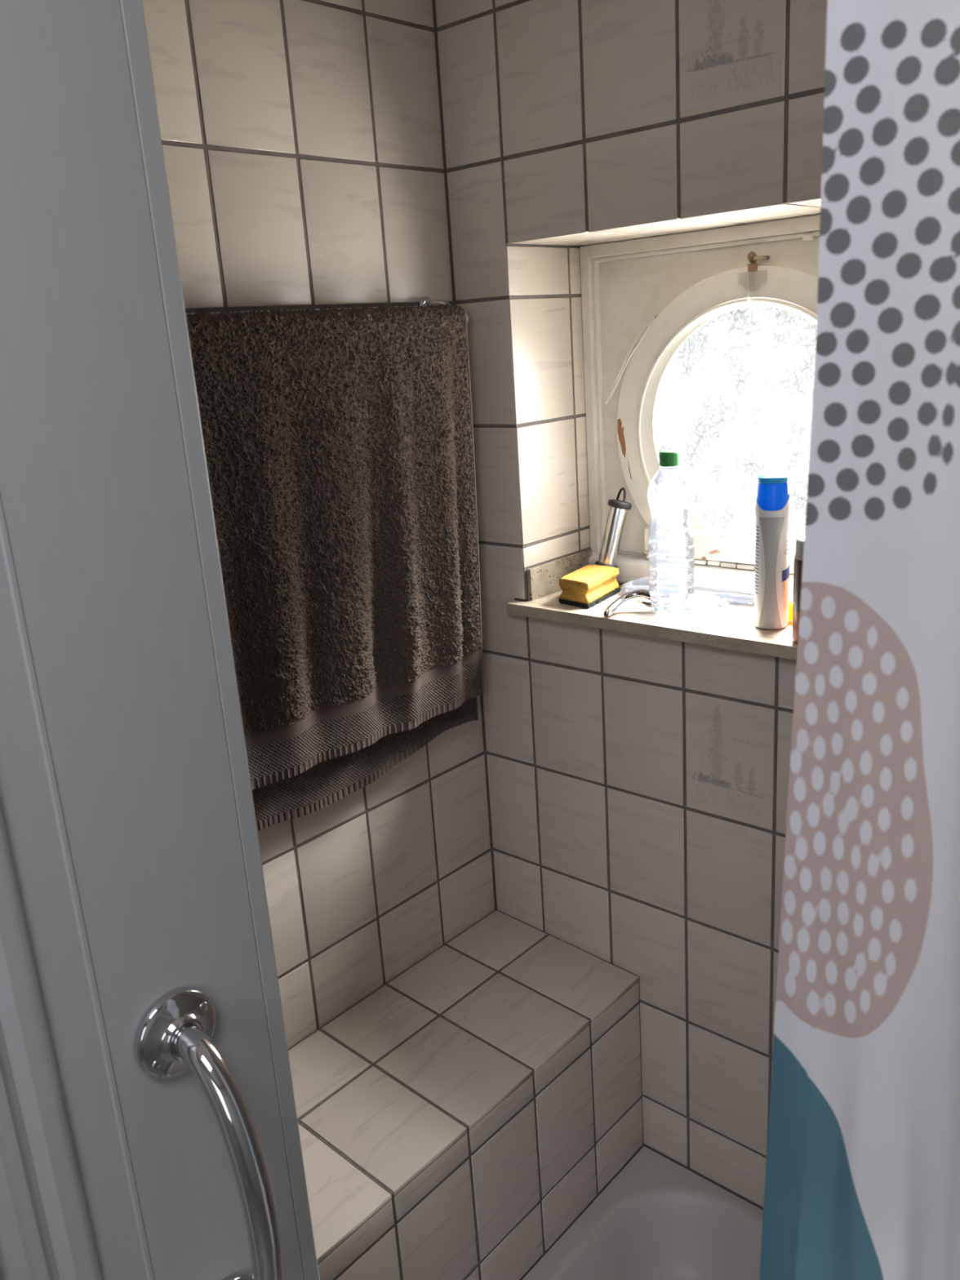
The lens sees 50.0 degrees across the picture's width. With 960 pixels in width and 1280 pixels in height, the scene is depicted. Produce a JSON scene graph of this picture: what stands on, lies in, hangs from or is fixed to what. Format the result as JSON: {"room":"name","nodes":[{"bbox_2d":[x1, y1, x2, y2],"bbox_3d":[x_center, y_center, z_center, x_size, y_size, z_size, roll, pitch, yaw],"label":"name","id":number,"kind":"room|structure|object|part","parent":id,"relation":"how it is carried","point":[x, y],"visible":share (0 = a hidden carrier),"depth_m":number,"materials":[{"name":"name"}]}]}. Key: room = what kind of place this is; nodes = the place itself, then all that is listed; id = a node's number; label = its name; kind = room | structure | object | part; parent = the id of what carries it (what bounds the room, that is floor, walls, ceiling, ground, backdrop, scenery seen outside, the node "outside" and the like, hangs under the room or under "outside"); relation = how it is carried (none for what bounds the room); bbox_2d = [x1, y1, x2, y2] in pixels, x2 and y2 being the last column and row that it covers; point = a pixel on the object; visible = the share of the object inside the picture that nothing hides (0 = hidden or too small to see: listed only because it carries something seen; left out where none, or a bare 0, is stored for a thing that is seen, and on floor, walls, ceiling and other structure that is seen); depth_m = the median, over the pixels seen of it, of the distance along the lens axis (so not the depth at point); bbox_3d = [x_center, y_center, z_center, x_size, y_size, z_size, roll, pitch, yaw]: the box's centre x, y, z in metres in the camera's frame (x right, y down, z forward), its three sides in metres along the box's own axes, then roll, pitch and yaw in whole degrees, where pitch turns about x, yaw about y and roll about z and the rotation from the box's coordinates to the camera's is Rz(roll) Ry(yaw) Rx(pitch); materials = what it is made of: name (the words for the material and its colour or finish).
{"room":"bathroom","nodes":[
{"label":"bathroom","id":0,"kind":"room"},
{"bbox_2d":[0,0,319,1279],"bbox_3d":[-0.818,0.516,0.298,0.129,2.420,1.816,11,22,40],"label":"door","id":1,"kind":"structure","parent":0,"point":[131,874],"depth_m":0.74,"materials":[{"name":"grey paint"}]},
{"bbox_3d":[-0.324,0.351,0.747,0.018,2.419,0.047,11,22,40],"label":"casing","id":2,"kind":"part","parent":1,"relation":"part of","materials":[{"name":"white wood"}]},
{"bbox_2d":[134,987,284,1279],"bbox_3d":[-0.199,0.463,0.836,0.100,0.367,0.072,11,22,40],"label":"door handle","id":3,"kind":"object","parent":1,"relation":"attached to","point":[168,1042],"visible":1,"depth_m":0.80,"materials":[{"name":"silver metal"}]},
{"bbox_2d":[142,0,496,1048],"bbox_3d":[-0.832,0.285,1.087,0.120,2.420,3.030,11,22,40],"label":"wall","id":4,"kind":"structure","parent":0,"point":[303,140],"depth_m":1.56,"materials":[{"name":"tile"}]},
{"bbox_2d":[418,296,471,323],"bbox_3d":[-0.334,-0.427,1.367,0.063,0.048,0.904,11,22,40],"label":"towel rail","id":5,"kind":"object","parent":4,"relation":"attached to","point":[424,301],"visible":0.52,"depth_m":1.66,"materials":[{"name":"silver metal"}]},
{"bbox_2d":[186,303,484,831],"bbox_3d":[-0.202,-0.110,1.535,0.076,0.740,0.604,11,22,40],"label":"towel","id":6,"kind":"object","parent":5,"relation":"hanging from","point":[339,444],"visible":0.85,"depth_m":1.52,"materials":[{"name":"brown fabric"}]},
{"bbox_3d":[-0.086,-0.540,1.672,0.005,0.033,0.033,11,22,40],"label":"bracket plate","id":7,"kind":"part","parent":5,"relation":"part of","materials":[{"name":"silver metal"}]},
{"bbox_3d":[-0.026,-0.523,1.670,0.022,0.022,0.020,11,22,40],"label":"knob","id":8,"kind":"part","parent":5,"relation":"part of","materials":[{"name":"silver metal"}]},
{"bbox_2d":[434,0,827,1209],"bbox_3d":[0.972,0.132,1.192,2.400,2.420,0.240,11,22,40],"label":"wall","id":9,"kind":"structure","parent":0,"point":[638,784],"depth_m":1.67,"materials":[{"name":"tile"}]},
{"bbox_2d":[506,549,797,660],"bbox_3d":[0.382,-0.068,1.654,0.671,0.075,0.264,11,22,40],"label":"window sill","id":10,"kind":"structure","parent":9,"relation":"attached to","point":[731,627],"depth_m":1.64,"materials":[{"name":"beige stone"}]},
{"bbox_2d":[559,564,620,608],"bbox_3d":[0.189,-0.096,1.777,0.072,0.044,0.144,7,19,32],"label":"sponge","id":11,"kind":"object","parent":10,"relation":"on","point":[591,584],"visible":1,"depth_m":1.74,"materials":[{"name":"yellow plastic"}]},
{"bbox_2d":[595,487,631,568],"bbox_3d":[0.233,-0.182,1.825,0.078,0.172,0.042,-9,17,-16],"label":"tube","id":12,"kind":"object","parent":10,"relation":"on","point":[618,511],"visible":0.77,"depth_m":1.81,"materials":[{"name":"grey metal"}]},
{"bbox_2d":[603,589,661,617],"bbox_3d":[0.243,-0.062,1.666,0.102,0.032,0.040,-7,17,-11],"label":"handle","id":13,"kind":"object","parent":10,"relation":"on","point":[652,596],"visible":1,"depth_m":1.66,"materials":[{"name":"grey metal"}]},
{"bbox_3d":[0.275,-0.058,1.668,0.040,0.011,0.011,4,18,25],"label":"lever","id":14,"kind":"part","parent":13,"relation":"part of","materials":[{"name":"silver metal"}]},
{"bbox_2d":[647,449,694,613],"bbox_3d":[0.303,-0.172,1.633,0.072,0.254,0.072,-4,16,0],"label":"water bottle","id":15,"kind":"object","parent":10,"relation":"on","point":[669,460],"visible":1,"depth_m":1.65,"materials":[{"name":"plastic"}]},
{"bbox_2d":[620,574,793,606],"bbox_3d":[0.384,-0.078,1.684,0.351,0.037,0.065,9,21,38],"label":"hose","id":16,"kind":"object","parent":10,"relation":"on","point":[623,589],"visible":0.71,"depth_m":1.71,"materials":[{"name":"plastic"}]},
{"bbox_2d":[754,472,791,629],"bbox_3d":[0.433,-0.131,1.523,0.050,0.223,0.069,2,17,20],"label":"shampoo bottle","id":17,"kind":"object","parent":10,"relation":"on","point":[772,499],"visible":1,"depth_m":1.50,"materials":[{"name":"white plastic"}]},
{"bbox_3d":[0.425,-0.097,1.503,0.036,0.166,0.009,2,17,19],"label":"panel","id":18,"kind":"part","parent":17,"relation":"part of","materials":[{"name":"grey plastic"}]},
{"bbox_3d":[0.426,-0.234,1.493,0.044,0.008,0.054,2,17,18],"label":"cap lid","id":19,"kind":"part","parent":17,"relation":"part of","materials":[{"name":"blue plastic"}]},
{"bbox_2d":[788,600,793,620],"bbox_3d":[0.515,-0.040,1.534,0.110,0.030,0.030,6,19,31],"label":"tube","id":20,"kind":"object","parent":10,"relation":"on","point":[791,602],"visible":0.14,"depth_m":1.55,"materials":[{"name":"plastic"}]},
{"bbox_2d":[792,535,804,643],"bbox_3d":[0.472,-0.069,1.435,0.066,0.148,0.066,11,22,40],"label":"bottle","id":21,"kind":"object","parent":10,"relation":"on","point":[798,557],"visible":0.24,"depth_m":1.43,"materials":[{"name":"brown plastic"}]},
{"bbox_2d":[579,214,820,601],"bbox_3d":[0.428,-0.354,1.646,0.620,0.581,0.070,11,22,40],"label":"window","id":22,"kind":"structure","parent":9,"relation":"in","point":[642,299],"depth_m":1.73,"materials":[{"name":"white paint"}]},
{"bbox_3d":[0.440,-0.153,1.700,0.381,0.051,0.026,11,22,40],"label":"rail","id":23,"kind":"part","parent":22,"relation":"part of","materials":[{"name":"paint"}]},
{"bbox_3d":[0.436,-0.348,1.649,0.378,0.366,0.004,11,22,40],"label":"glass pane","id":24,"kind":"part","parent":22,"relation":"part of","materials":[{"name":"glass"}]},
{"bbox_3d":[0.414,-0.526,1.584,0.011,0.028,0.011,11,22,40],"label":"pull knob","id":25,"kind":"part","parent":22,"relation":"part of","materials":[{"name":"clear plastic"}]},
{"bbox_3d":[0.123,1.690,0.563,2.620,0.100,3.040,11,22,40],"label":"floor","id":26,"kind":"structure","parent":0,"visible":0},
{"bbox_2d":[288,909,643,1279],"bbox_3d":[-0.145,0.991,1.679,0.336,0.648,0.980,11,22,40],"label":"shower bench","id":27,"kind":"object","parent":26,"relation":"on","point":[458,1118],"visible":0.8,"depth_m":1.65,"materials":[{"name":"tile"}]},
{"bbox_2d":[522,1146,763,1279],"bbox_3d":[0.405,1.258,1.323,1.021,0.260,0.890,11,22,40],"label":"bathtub","id":28,"kind":"object","parent":26,"relation":"on","point":[658,1219],"visible":0.84,"depth_m":1.79,"materials":[{"name":"grey ceramic"}]},
{"bbox_3d":[0.753,0.305,0.653,0.100,2.420,0.900,11,22,40],"label":"wall","id":29,"kind":"structure","parent":0,"visible":0},
{"bbox_3d":[0.103,-0.553,0.459,0.859,0.055,0.045,11,22,40],"label":"curtain rod","id":30,"kind":"object","parent":29,"relation":"attached to","visible":0},
{"bbox_2d":[759,0,959,1279],"bbox_3d":[0.333,0.370,0.570,0.442,1.843,0.049,11,22,40],"label":"shower curtain","id":31,"kind":"object","parent":30,"relation":"hanging from","point":[862,1176],"visible":1,"depth_m":0.56,"materials":[{"name":"white fabric"}]}
]}

